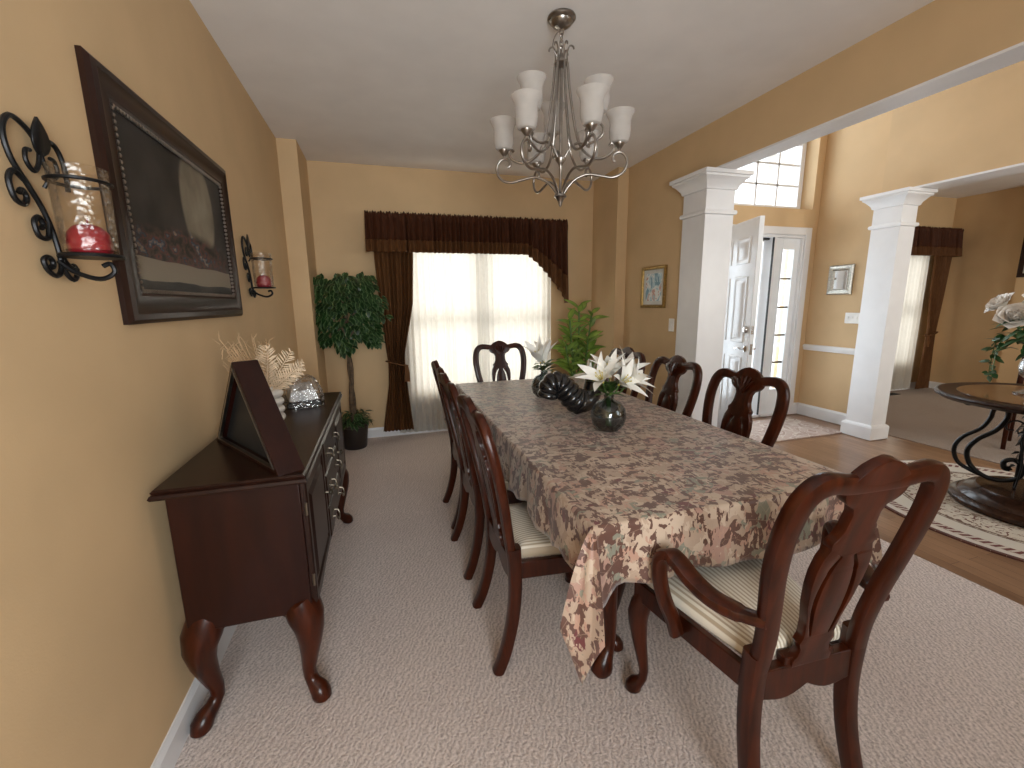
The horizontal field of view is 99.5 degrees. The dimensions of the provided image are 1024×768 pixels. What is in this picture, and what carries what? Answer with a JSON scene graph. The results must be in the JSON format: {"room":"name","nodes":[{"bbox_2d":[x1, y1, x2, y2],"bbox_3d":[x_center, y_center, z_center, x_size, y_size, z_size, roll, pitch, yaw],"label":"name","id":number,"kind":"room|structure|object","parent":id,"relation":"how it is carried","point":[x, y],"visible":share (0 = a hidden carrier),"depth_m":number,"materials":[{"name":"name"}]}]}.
{"room":"dining room","nodes":[
{"label":"dining room","id":0,"kind":"room"},
{"bbox_2d":[0,0,300,767],"bbox_3d":[-1.297,-0.235,1.541,0.150,2.741,6.130,-4,11,-16],"label":"wall","id":1,"kind":"structure","parent":0,"point":[97,411],"depth_m":1.12,"materials":[{"name":"beige paint"}]},
{"bbox_2d":[0,111,125,281],"bbox_3d":[-0.995,-0.417,0.991,0.132,0.356,0.199,-4,11,-16],"label":"wall sconce","id":2,"kind":"object","parent":1,"relation":"attached to","point":[40,141],"visible":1,"depth_m":0.97,"materials":[{"name":"metal"}]},
{"bbox_2d":[66,219,113,253],"bbox_3d":[-0.991,-0.345,1.014,0.082,0.080,0.082,-4,11,-16],"label":"candle","id":3,"kind":"object","parent":2,"relation":"on","point":[82,237],"visible":0.8,"depth_m":0.99,"materials":[{"name":"red wax"}]},
{"bbox_2d":[74,45,242,324],"bbox_3d":[-1.282,-0.624,1.718,0.028,0.725,1.100,-4,11,-16],"label":"framed picture","id":4,"kind":"object","parent":1,"relation":"attached to","point":[167,209],"visible":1,"depth_m":1.48,"materials":[{"name":"brown wood"}]},
{"bbox_2d":[111,110,231,294],"bbox_3d":[-1.292,-0.624,1.715,0.008,0.533,0.908,-4,11,-16],"label":"artwork","id":5,"kind":"object","parent":4,"relation":"attached to","point":[175,209],"depth_m":1.57},
{"bbox_2d":[150,625,236,767],"bbox_3d":[-1.095,1.119,1.458,0.014,0.105,5.390,-4,11,-16],"label":"baseboard","id":6,"kind":"structure","parent":1,"relation":"attached to","point":[168,754],"depth_m":1.43,"materials":[{"name":"white paint"}]},
{"bbox_2d":[241,234,275,297],"bbox_3d":[-1.457,-0.681,2.510,0.132,0.356,0.199,-4,11,-16],"label":"wall sconce","id":7,"kind":"object","parent":1,"relation":"attached to","point":[249,252],"visible":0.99,"depth_m":2.49,"materials":[{"name":"metal"}]},
{"bbox_2d":[256,273,271,286],"bbox_3d":[-1.453,-0.609,2.534,0.082,0.080,0.082,-4,11,-16],"label":"candle","id":8,"kind":"object","parent":7,"relation":"on","point":[263,280],"visible":0.93,"depth_m":2.51,"materials":[{"name":"red wax"}]},
{"bbox_2d":[276,138,327,392],"bbox_3d":[-1.899,-0.694,4.028,0.150,2.741,0.540,-4,11,-16],"label":"pilaster","id":9,"kind":"object","parent":1,"relation":"attached to","point":[292,163],"visible":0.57,"depth_m":3.74,"materials":[{"name":"beige paint"}]},
{"bbox_2d":[306,160,593,427],"bbox_3d":[-0.443,-0.860,4.813,3.400,2.741,0.160,-4,11,-16],"label":"wall","id":10,"kind":"structure","parent":0,"point":[340,193],"depth_m":4.48,"materials":[{"name":"beige paint"}]},
{"bbox_2d":[368,427,447,437],"bbox_3d":[-0.464,0.454,4.955,2.970,0.105,0.014,-4,11,-16],"label":"baseboard","id":11,"kind":"structure","parent":10,"relation":"attached to","point":[379,431],"depth_m":4.69,"materials":[{"name":"white paint"}]},
{"bbox_2d":[364,210,568,302],"bbox_3d":[-0.399,-1.283,4.484,2.112,0.892,0.158,-4,11,-16],"label":"valance","id":12,"kind":"object","parent":10,"relation":"attached to","point":[545,241],"visible":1,"depth_m":4.41,"materials":[{"name":"brown fabric"}]},
{"bbox_2d":[374,252,413,431],"bbox_3d":[-1.172,-0.450,4.454,0.410,1.915,0.113,-4,11,-16],"label":"drapery panel","id":13,"kind":"object","parent":12,"relation":"hanging from","point":[394,270],"visible":0.97,"depth_m":4.43,"materials":[{"name":"brown fabric"}]},
{"bbox_2d":[400,252,550,432],"bbox_3d":[-0.390,-0.521,4.764,1.750,2.030,0.036,-4,11,-16],"label":"sheer curtain","id":14,"kind":"object","parent":10,"relation":"hanging from","point":[462,302],"visible":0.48,"depth_m":4.72,"materials":[{"name":"fabric"}]},
{"bbox_2d":[190,0,934,180],"bbox_3d":[0.258,-1.724,1.662,3.390,0.100,6.280,-4,11,-16],"label":"ceiling","id":15,"kind":"structure","parent":0,"point":[420,84],"depth_m":2.44,"materials":[{"name":"paint"}]},
{"bbox_2d":[490,8,634,206],"bbox_3d":[0.242,-1.332,2.141,0.656,0.846,0.708,-4,11,-16],"label":"chandelier","id":16,"kind":"object","parent":15,"relation":"hanging from","point":[594,95],"visible":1,"depth_m":2.08,"materials":[{"name":"silver metal"}]},
{"bbox_2d":[174,388,1023,767],"bbox_3d":[3.160,0.860,3.102,9.420,0.100,6.130,-4,11,-16],"label":"floor","id":17,"kind":"structure","parent":0,"point":[407,659],"depth_m":1.69,"materials":[{"name":"carpet"}]},
{"bbox_2d":[147,392,352,738],"bbox_3d":[-1.060,0.614,2.085,0.458,0.879,1.444,-4,11,-16],"label":"sideboard","id":18,"kind":"object","parent":17,"relation":"on","point":[251,543],"visible":1,"depth_m":1.43,"materials":[{"name":"brown wood"}]},
{"bbox_2d":[217,360,304,475],"bbox_3d":[-0.948,0.087,1.570,0.598,0.344,0.087,8,14,40],"label":"case","id":19,"kind":"object","parent":18,"relation":"on","point":[252,424],"visible":1,"depth_m":1.50,"materials":[{"name":"brown wood"}]},
{"bbox_2d":[270,386,285,418],"bbox_3d":[-1.129,0.097,2.009,0.133,0.168,0.133,-4,11,-16],"label":"vase","id":20,"kind":"object","parent":18,"relation":"on","point":[277,393],"visible":0.23,"depth_m":1.99,"materials":[{"name":"ceramic"}]},
{"bbox_2d":[214,331,305,390],"bbox_3d":[-1.130,-0.055,1.979,0.360,0.379,0.214,-4,11,-16],"label":"bouquet","id":21,"kind":"object","parent":20,"relation":"in","point":[271,368],"visible":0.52,"depth_m":1.97,"materials":[{"name":"beige plant"}]},
{"bbox_2d":[281,375,324,409],"bbox_3d":[-1.150,0.033,2.370,0.205,0.158,0.238,-7,12,-30],"label":"wrapped package","id":22,"kind":"object","parent":18,"relation":"on","point":[300,395],"visible":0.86,"depth_m":2.32,"materials":[{"name":"silver"}]},
{"bbox_2d":[313,271,393,449],"bbox_3d":[-1.545,-0.213,4.205,0.702,1.720,0.497,-11,14,-42],"label":"ficus tree","id":23,"kind":"object","parent":17,"relation":"on","point":[353,298],"visible":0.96,"depth_m":4.08,"materials":[{"name":"green plant"}]},
{"bbox_2d":[431,360,460,529],"bbox_3d":[-0.208,0.355,2.910,0.590,1.066,0.522,-4,11,-16],"label":"dining chair","id":24,"kind":"object","parent":17,"relation":"on","point":[436,369],"visible":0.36,"depth_m":3.00,"materials":[{"name":"brown wood"}]},
{"bbox_2d":[437,373,526,579],"bbox_3d":[-0.077,0.447,2.413,0.590,1.066,0.522,-4,11,-17],"label":"dining chair","id":25,"kind":"object","parent":17,"relation":"on","point":[470,487],"visible":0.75,"depth_m":2.24,"materials":[{"name":"brown wood"}]},
{"bbox_2d":[473,341,526,381],"bbox_3d":[-0.039,0.160,3.936,0.522,1.066,0.590,-4,11,-16],"label":"dining chair","id":26,"kind":"object","parent":17,"relation":"on","point":[498,348],"visible":0.42,"depth_m":4.08,"materials":[{"name":"brown wood"}]},
{"bbox_2d":[457,394,625,675],"bbox_3d":[0.106,0.553,1.832,0.590,1.066,0.522,-4,11,-16],"label":"dining chair","id":27,"kind":"object","parent":17,"relation":"on","point":[511,533],"visible":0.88,"depth_m":1.66,"materials":[{"name":"wood"}]},
{"bbox_2d":[551,299,607,375],"bbox_3d":[0.727,-0.189,4.688,0.670,1.437,0.438,-1,11,-1],"label":"potted plant","id":28,"kind":"object","parent":17,"relation":"on","point":[577,356],"visible":0.67,"depth_m":4.62,"materials":[{"name":"green plant"}]},
{"bbox_2d":[591,586,617,678],"bbox_3d":[0.403,0.553,2.587,1.050,0.768,2.370,-4,11,-16],"label":"dining table","id":29,"kind":"object","parent":17,"relation":"on","point":[602,667],"visible":0.12,"depth_m":1.63,"materials":[{"name":"brown wood"}]},
{"bbox_2d":[444,376,882,685],"bbox_3d":[0.401,0.400,2.558,1.271,0.470,2.591,-4,11,-16],"label":"tablecloth","id":30,"kind":"object","parent":29,"relation":"on","point":[608,502],"visible":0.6,"depth_m":1.53,"materials":[{"name":"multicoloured fabric"}]},
{"bbox_2d":[531,370,547,397],"bbox_3d":[0.217,0.001,2.933,0.175,0.180,0.175,-4,11,-16],"label":"glass vase","id":31,"kind":"object","parent":30,"relation":"on","point":[537,377],"visible":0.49,"depth_m":2.91,"materials":[{"name":"glass"}]},
{"bbox_2d":[523,335,557,378],"bbox_3d":[0.192,-0.126,2.878,0.214,0.398,0.305,7,13,35],"label":"bunch","id":32,"kind":"object","parent":31,"relation":"in","point":[540,352],"visible":0.96,"depth_m":2.86,"materials":[{"name":"white plant"}]},
{"bbox_2d":[538,371,601,413],"bbox_3d":[0.337,0.049,2.465,0.383,0.251,0.159,-3,11,-10],"label":"sculpture","id":33,"kind":"object","parent":30,"relation":"on","point":[555,385],"visible":0.91,"depth_m":2.41,"materials":[{"name":"black ceramic"}]},
{"bbox_2d":[591,394,625,431],"bbox_3d":[0.480,0.143,2.158,0.175,0.180,0.175,-4,11,-16],"label":"glass vase","id":34,"kind":"object","parent":30,"relation":"on","point":[597,404],"visible":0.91,"depth_m":2.13,"materials":[{"name":"glass"}]},
{"bbox_2d":[572,345,655,425],"bbox_3d":[0.501,0.012,2.134,0.443,0.393,0.368,-4,11,-16],"label":"bunch","id":35,"kind":"object","parent":34,"relation":"in","point":[630,376],"visible":1,"depth_m":2.08,"materials":[{"name":"white plant"}]},
{"bbox_2d":[605,347,645,397],"bbox_3d":[0.657,0.248,3.420,0.590,1.066,0.522,-4,11,-16],"label":"dining chair","id":36,"kind":"object","parent":17,"relation":"on","point":[627,350],"visible":0.13,"depth_m":3.36,"materials":[{"name":"brown wood"}]},
{"bbox_2d":[645,355,702,416],"bbox_3d":[0.828,0.351,2.859,0.590,1.066,0.522,-4,11,-15],"label":"dining chair","id":37,"kind":"object","parent":17,"relation":"on","point":[676,366],"visible":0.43,"depth_m":2.81,"materials":[{"name":"brown wood"}]},
{"bbox_2d":[669,167,753,426],"bbox_3d":[1.617,-0.503,3.723,0.442,2.388,0.442,-4,11,-16],"label":"column","id":38,"kind":"structure","parent":17,"relation":"on","point":[708,193],"depth_m":3.55,"materials":[{"name":"white paint"}]},
{"bbox_2d":[702,367,789,446],"bbox_3d":[0.999,0.454,2.299,0.590,1.066,0.522,-4,11,-16],"label":"dining chair","id":39,"kind":"object","parent":17,"relation":"on","point":[737,419],"visible":0.36,"depth_m":2.26,"materials":[{"name":"brown wood"}]},
{"bbox_2d":[625,454,950,767],"bbox_3d":[0.755,0.636,1.312,0.679,1.078,0.590,-3,11,-14],"label":"armchair","id":40,"kind":"object","parent":17,"relation":"on","point":[754,607],"visible":0.98,"depth_m":1.14,"materials":[{"name":"wood"}]},
{"bbox_2d":[749,417,841,442],"bbox_3d":[2.924,0.497,4.773,1.110,0.014,0.660,-4,11,-16],"label":"entry rug","id":41,"kind":"object","parent":17,"relation":"on","point":[793,428],"visible":0.54,"depth_m":4.68,"materials":[{"name":"beige fabric"}]},
{"bbox_2d":[840,187,937,440],"bbox_3d":[3.652,-0.631,4.305,0.372,2.373,0.422,-4,11,-16],"label":"column","id":42,"kind":"structure","parent":17,"relation":"on","point":[894,223],"depth_m":4.22,"materials":[{"name":"white paint"}]},
{"bbox_2d":[884,460,1023,561],"bbox_3d":[3.437,0.842,2.901,1.760,0.013,1.860,-4,11,-16],"label":"round rug","id":43,"kind":"object","parent":17,"relation":"on","point":[954,520],"visible":0.39,"depth_m":2.71,"materials":[{"name":"beige fabric"}]},
{"bbox_2d":[934,382,1023,527],"bbox_3d":[3.469,0.463,2.810,1.149,0.765,1.149,6,12,31],"label":"round table","id":44,"kind":"object","parent":43,"relation":"on","point":[1001,498],"visible":1,"depth_m":2.92,"materials":[{"name":"brown wood"}]},
{"bbox_2d":[1012,359,1023,394],"bbox_3d":[3.416,-0.057,2.836,0.156,0.250,0.156,-4,11,-16],"label":"vase","id":45,"kind":"object","parent":44,"relation":"on","point":[1021,364],"visible":0.95,"depth_m":2.85,"materials":[{"name":"silver"}]},
{"bbox_2d":[979,292,1023,381],"bbox_3d":[3.405,-0.307,2.817,0.490,0.666,0.532,-4,11,-16],"label":"arrangement","id":46,"kind":"object","parent":45,"relation":"in","point":[1009,316],"visible":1,"depth_m":2.90,"materials":[{"name":"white plant"}]},
{"bbox_2d":[1000,357,1023,449],"bbox_3d":[4.899,0.106,3.951,0.527,1.025,0.445,-8,13,-35],"label":"wooden chair","id":47,"kind":"object","parent":17,"relation":"on","point":[1007,435],"visible":0.37,"depth_m":4.17,"materials":[{"name":"brown wood"}]},
{"bbox_2d":[751,154,786,376],"bbox_3d":[2.333,-2.070,5.214,2.300,4.900,0.660,-4,11,-16],"label":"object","id":48,"kind":"structure","parent":0,"point":[781,194],"depth_m":5.54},
{"bbox_2d":[733,135,827,402],"bbox_3d":[2.462,-1.992,4.790,2.300,4.900,0.240,-4,11,-16],"label":"wall","id":49,"kind":"structure","parent":0,"point":[807,216],"depth_m":4.95,"materials":[{"name":"beige paint"}]},
{"bbox_2d":[717,215,764,427],"bbox_3d":[2.235,-0.527,4.417,0.165,2.105,0.849,0,11,2],"label":"door","id":50,"kind":"structure","parent":49,"relation":"in","point":[747,236],"depth_m":4.15,"materials":[{"name":"white paint"}]},
{"bbox_2d":[756,237,774,414],"bbox_3d":[2.570,-0.631,5.053,0.796,2.065,0.198,-4,11,-16],"label":"door frame","id":51,"kind":"structure","parent":49,"relation":"in","point":[764,239],"depth_m":5.04,"materials":[{"name":"white paint"}]},
{"bbox_2d":[734,143,806,208],"bbox_3d":[2.462,-2.689,4.737,1.920,1.470,0.060,-4,11,-16],"label":"window","id":52,"kind":"structure","parent":49,"relation":"in","point":[793,159],"depth_m":5.00,"materials":[{"name":"white paint"}]},
{"bbox_2d":[733,224,812,417],"bbox_3d":[2.560,-0.670,5.032,1.850,2.210,0.218,-4,11,-16],"label":"door frame","id":53,"kind":"structure","parent":49,"relation":"attached to","point":[804,234],"depth_m":5.11,"materials":[{"name":"white paint"}]},
{"bbox_2d":[760,238,799,413],"bbox_3d":[3.174,-0.662,5.175,0.375,2.065,0.055,-4,11,-16],"label":"window","id":54,"kind":"structure","parent":49,"relation":"in","point":[769,394],"depth_m":5.15,"materials":[{"name":"white paint"}]},
{"bbox_2d":[792,402,797,413],"bbox_3d":[3.530,0.301,5.402,0.090,0.140,0.014,-4,11,-16],"label":"baseboard","id":55,"kind":"structure","parent":49,"relation":"attached to","point":[795,405],"depth_m":5.39,"materials":[{"name":"white paint"}]},
{"bbox_2d":[623,0,1023,404],"bbox_3d":[1.947,-1.513,2.274,0.160,4.900,6.090,-4,11,-16],"label":"wall","id":56,"kind":"structure","parent":0,"point":[940,37],"depth_m":2.70,"materials":[{"name":"beige paint"}]},
{"bbox_2d":[590,167,628,381],"bbox_3d":[1.075,-0.896,4.898,0.120,2.741,0.540,-4,11,-16],"label":"pilaster","id":57,"kind":"object","parent":56,"relation":"attached to","point":[610,200],"visible":0.64,"depth_m":4.69,"materials":[{"name":"beige paint"}]},
{"bbox_2d":[640,265,667,307],"bbox_3d":[1.345,-0.923,4.131,0.028,0.385,0.375,-4,11,-16],"label":"framed print","id":58,"kind":"object","parent":56,"relation":"attached to","point":[654,278],"visible":1,"depth_m":4.12,"materials":[{"name":"gold metal"}]},
{"bbox_2d":[645,273,661,300],"bbox_3d":[1.355,-0.924,4.134,0.008,0.333,0.323,-4,11,-16],"label":"artwork","id":59,"kind":"object","parent":58,"relation":"attached to","point":[653,281],"depth_m":4.13},
{"bbox_2d":[668,318,673,331],"bbox_3d":[1.440,-0.534,3.924,0.013,0.116,0.073,-4,11,-16],"label":"light switch","id":60,"kind":"object","parent":56,"relation":"attached to","point":[671,321],"visible":1,"depth_m":3.92,"materials":[{"name":"plastic"}]},
{"bbox_2d":[718,41,1023,168],"bbox_3d":[2.205,-1.305,1.441,0.162,0.012,4.300,-4,11,-16],"label":"trim","id":61,"kind":"structure","parent":56,"relation":"attached to","point":[1014,54],"depth_m":2.21,"materials":[{"name":"white paint"}]},
{"bbox_2d":[798,60,1023,413],"bbox_3d":[4.211,-1.584,2.495,0.290,4.900,5.230,-4,11,-16],"label":"wall","id":62,"kind":"structure","parent":0,"point":[976,125],"depth_m":4.39,"materials":[{"name":"beige paint"}]},
{"bbox_2d":[797,402,845,424],"bbox_3d":[3.678,0.366,5.048,0.014,0.140,0.790,-4,11,-16],"label":"baseboard","id":63,"kind":"structure","parent":62,"relation":"attached to","point":[824,414],"depth_m":5.11,"materials":[{"name":"white paint"}]},
{"bbox_2d":[803,344,854,354],"bbox_3d":[3.662,-0.386,4.905,0.026,0.070,0.790,-4,11,-16],"label":"chair rail","id":64,"kind":"object","parent":62,"relation":"attached to","point":[842,350],"visible":0.65,"depth_m":4.96,"materials":[{"name":"white paint"}]},
{"bbox_2d":[826,264,854,294],"bbox_3d":[3.638,-1.155,4.804,0.030,0.320,0.270,-4,11,-16],"label":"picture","id":65,"kind":"object","parent":62,"relation":"attached to","point":[840,278],"visible":1,"depth_m":4.80,"materials":[{"name":"silver metal"}]},
{"bbox_2d":[833,270,847,288],"bbox_3d":[3.648,-1.156,4.807,0.008,0.218,0.168,-4,11,-16],"label":"mirror","id":66,"kind":"object","parent":65,"relation":"attached to","point":[840,277],"depth_m":4.80,"materials":[{"name":"silver mirror"}]},
{"bbox_2d":[844,313,859,323],"bbox_3d":[3.703,-0.717,4.713,0.013,0.116,0.163,-4,11,-16],"label":"light switch","id":67,"kind":"object","parent":62,"relation":"attached to","point":[853,318],"visible":0.89,"depth_m":4.71,"materials":[{"name":"plastic"}]},
{"bbox_2d":[915,163,1023,189],"bbox_3d":[4.328,-1.448,2.126,0.292,0.016,4.420,-4,11,-16],"label":"trim","id":68,"kind":"structure","parent":62,"relation":"attached to","point":[1017,168],"depth_m":3.58,"materials":[{"name":"white paint"}]},
{"bbox_2d":[911,196,956,381],"bbox_3d":[5.134,-1.260,6.302,3.570,2.835,0.160,-4,11,-16],"label":"wall","id":69,"kind":"structure","parent":0,"point":[938,212],"depth_m":6.39,"materials":[{"name":"beige paint"}]},
{"bbox_2d":[890,382,915,390],"bbox_3d":[5.033,0.107,6.430,3.270,0.105,0.014,-4,11,-16],"label":"baseboard","id":70,"kind":"structure","parent":69,"relation":"attached to","point":[912,384],"depth_m":6.78,"materials":[{"name":"white paint"}]},
{"bbox_2d":[890,255,929,389],"bbox_3d":[5.607,-0.900,6.375,1.130,2.030,0.046,-4,11,-16],"label":"sheer curtain","id":71,"kind":"object","parent":69,"relation":"hanging from","point":[918,266],"visible":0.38,"depth_m":6.47,"materials":[{"name":"fabric"}]},
{"bbox_2d":[911,226,963,256],"bbox_3d":[5.769,-2.009,6.083,1.547,0.402,0.158,-4,11,-16],"label":"valance","id":72,"kind":"object","parent":69,"relation":"attached to","point":[927,241],"visible":0.71,"depth_m":6.12,"materials":[{"name":"brown fabric"}]},
{"bbox_2d":[915,256,951,388],"bbox_3d":[6.315,-0.913,6.503,0.380,1.990,0.113,-4,11,-16],"label":"drapery panel","id":73,"kind":"object","parent":72,"relation":"hanging from","point":[941,266],"visible":0.98,"depth_m":6.46,"materials":[{"name":"brown fabric"}]},
{"bbox_2d":[929,186,1023,383],"bbox_3d":[7.432,-0.842,3.917,0.360,2.835,5.800,-4,11,-16],"label":"wall","id":74,"kind":"structure","parent":0,"point":[992,223],"depth_m":6.20,"materials":[{"name":"beige paint"}]},
{"bbox_2d":[929,381,944,387],"bbox_3d":[6.716,0.076,6.479,0.014,0.105,0.880,-4,11,-16],"label":"baseboard","id":75,"kind":"structure","parent":74,"relation":"attached to","point":[932,384],"depth_m":6.80,"materials":[{"name":"white paint"}]},
{"bbox_2d":[1016,239,1023,276],"bbox_3d":[6.721,-1.644,5.463,0.030,0.560,0.440,-4,11,-16],"label":"picture","id":76,"kind":"object","parent":74,"relation":"attached to","point":[1020,271],"visible":1,"depth_m":5.66,"materials":[{"name":"brown wood"}]},
{"bbox_2d":[932,173,1023,197],"bbox_3d":[5.965,-2.190,3.248,3.570,0.100,6.150,-4,11,-16],"label":"ceiling","id":77,"kind":"structure","parent":0,"point":[1016,180],"depth_m":5.76,"materials":[{"name":"paint"}]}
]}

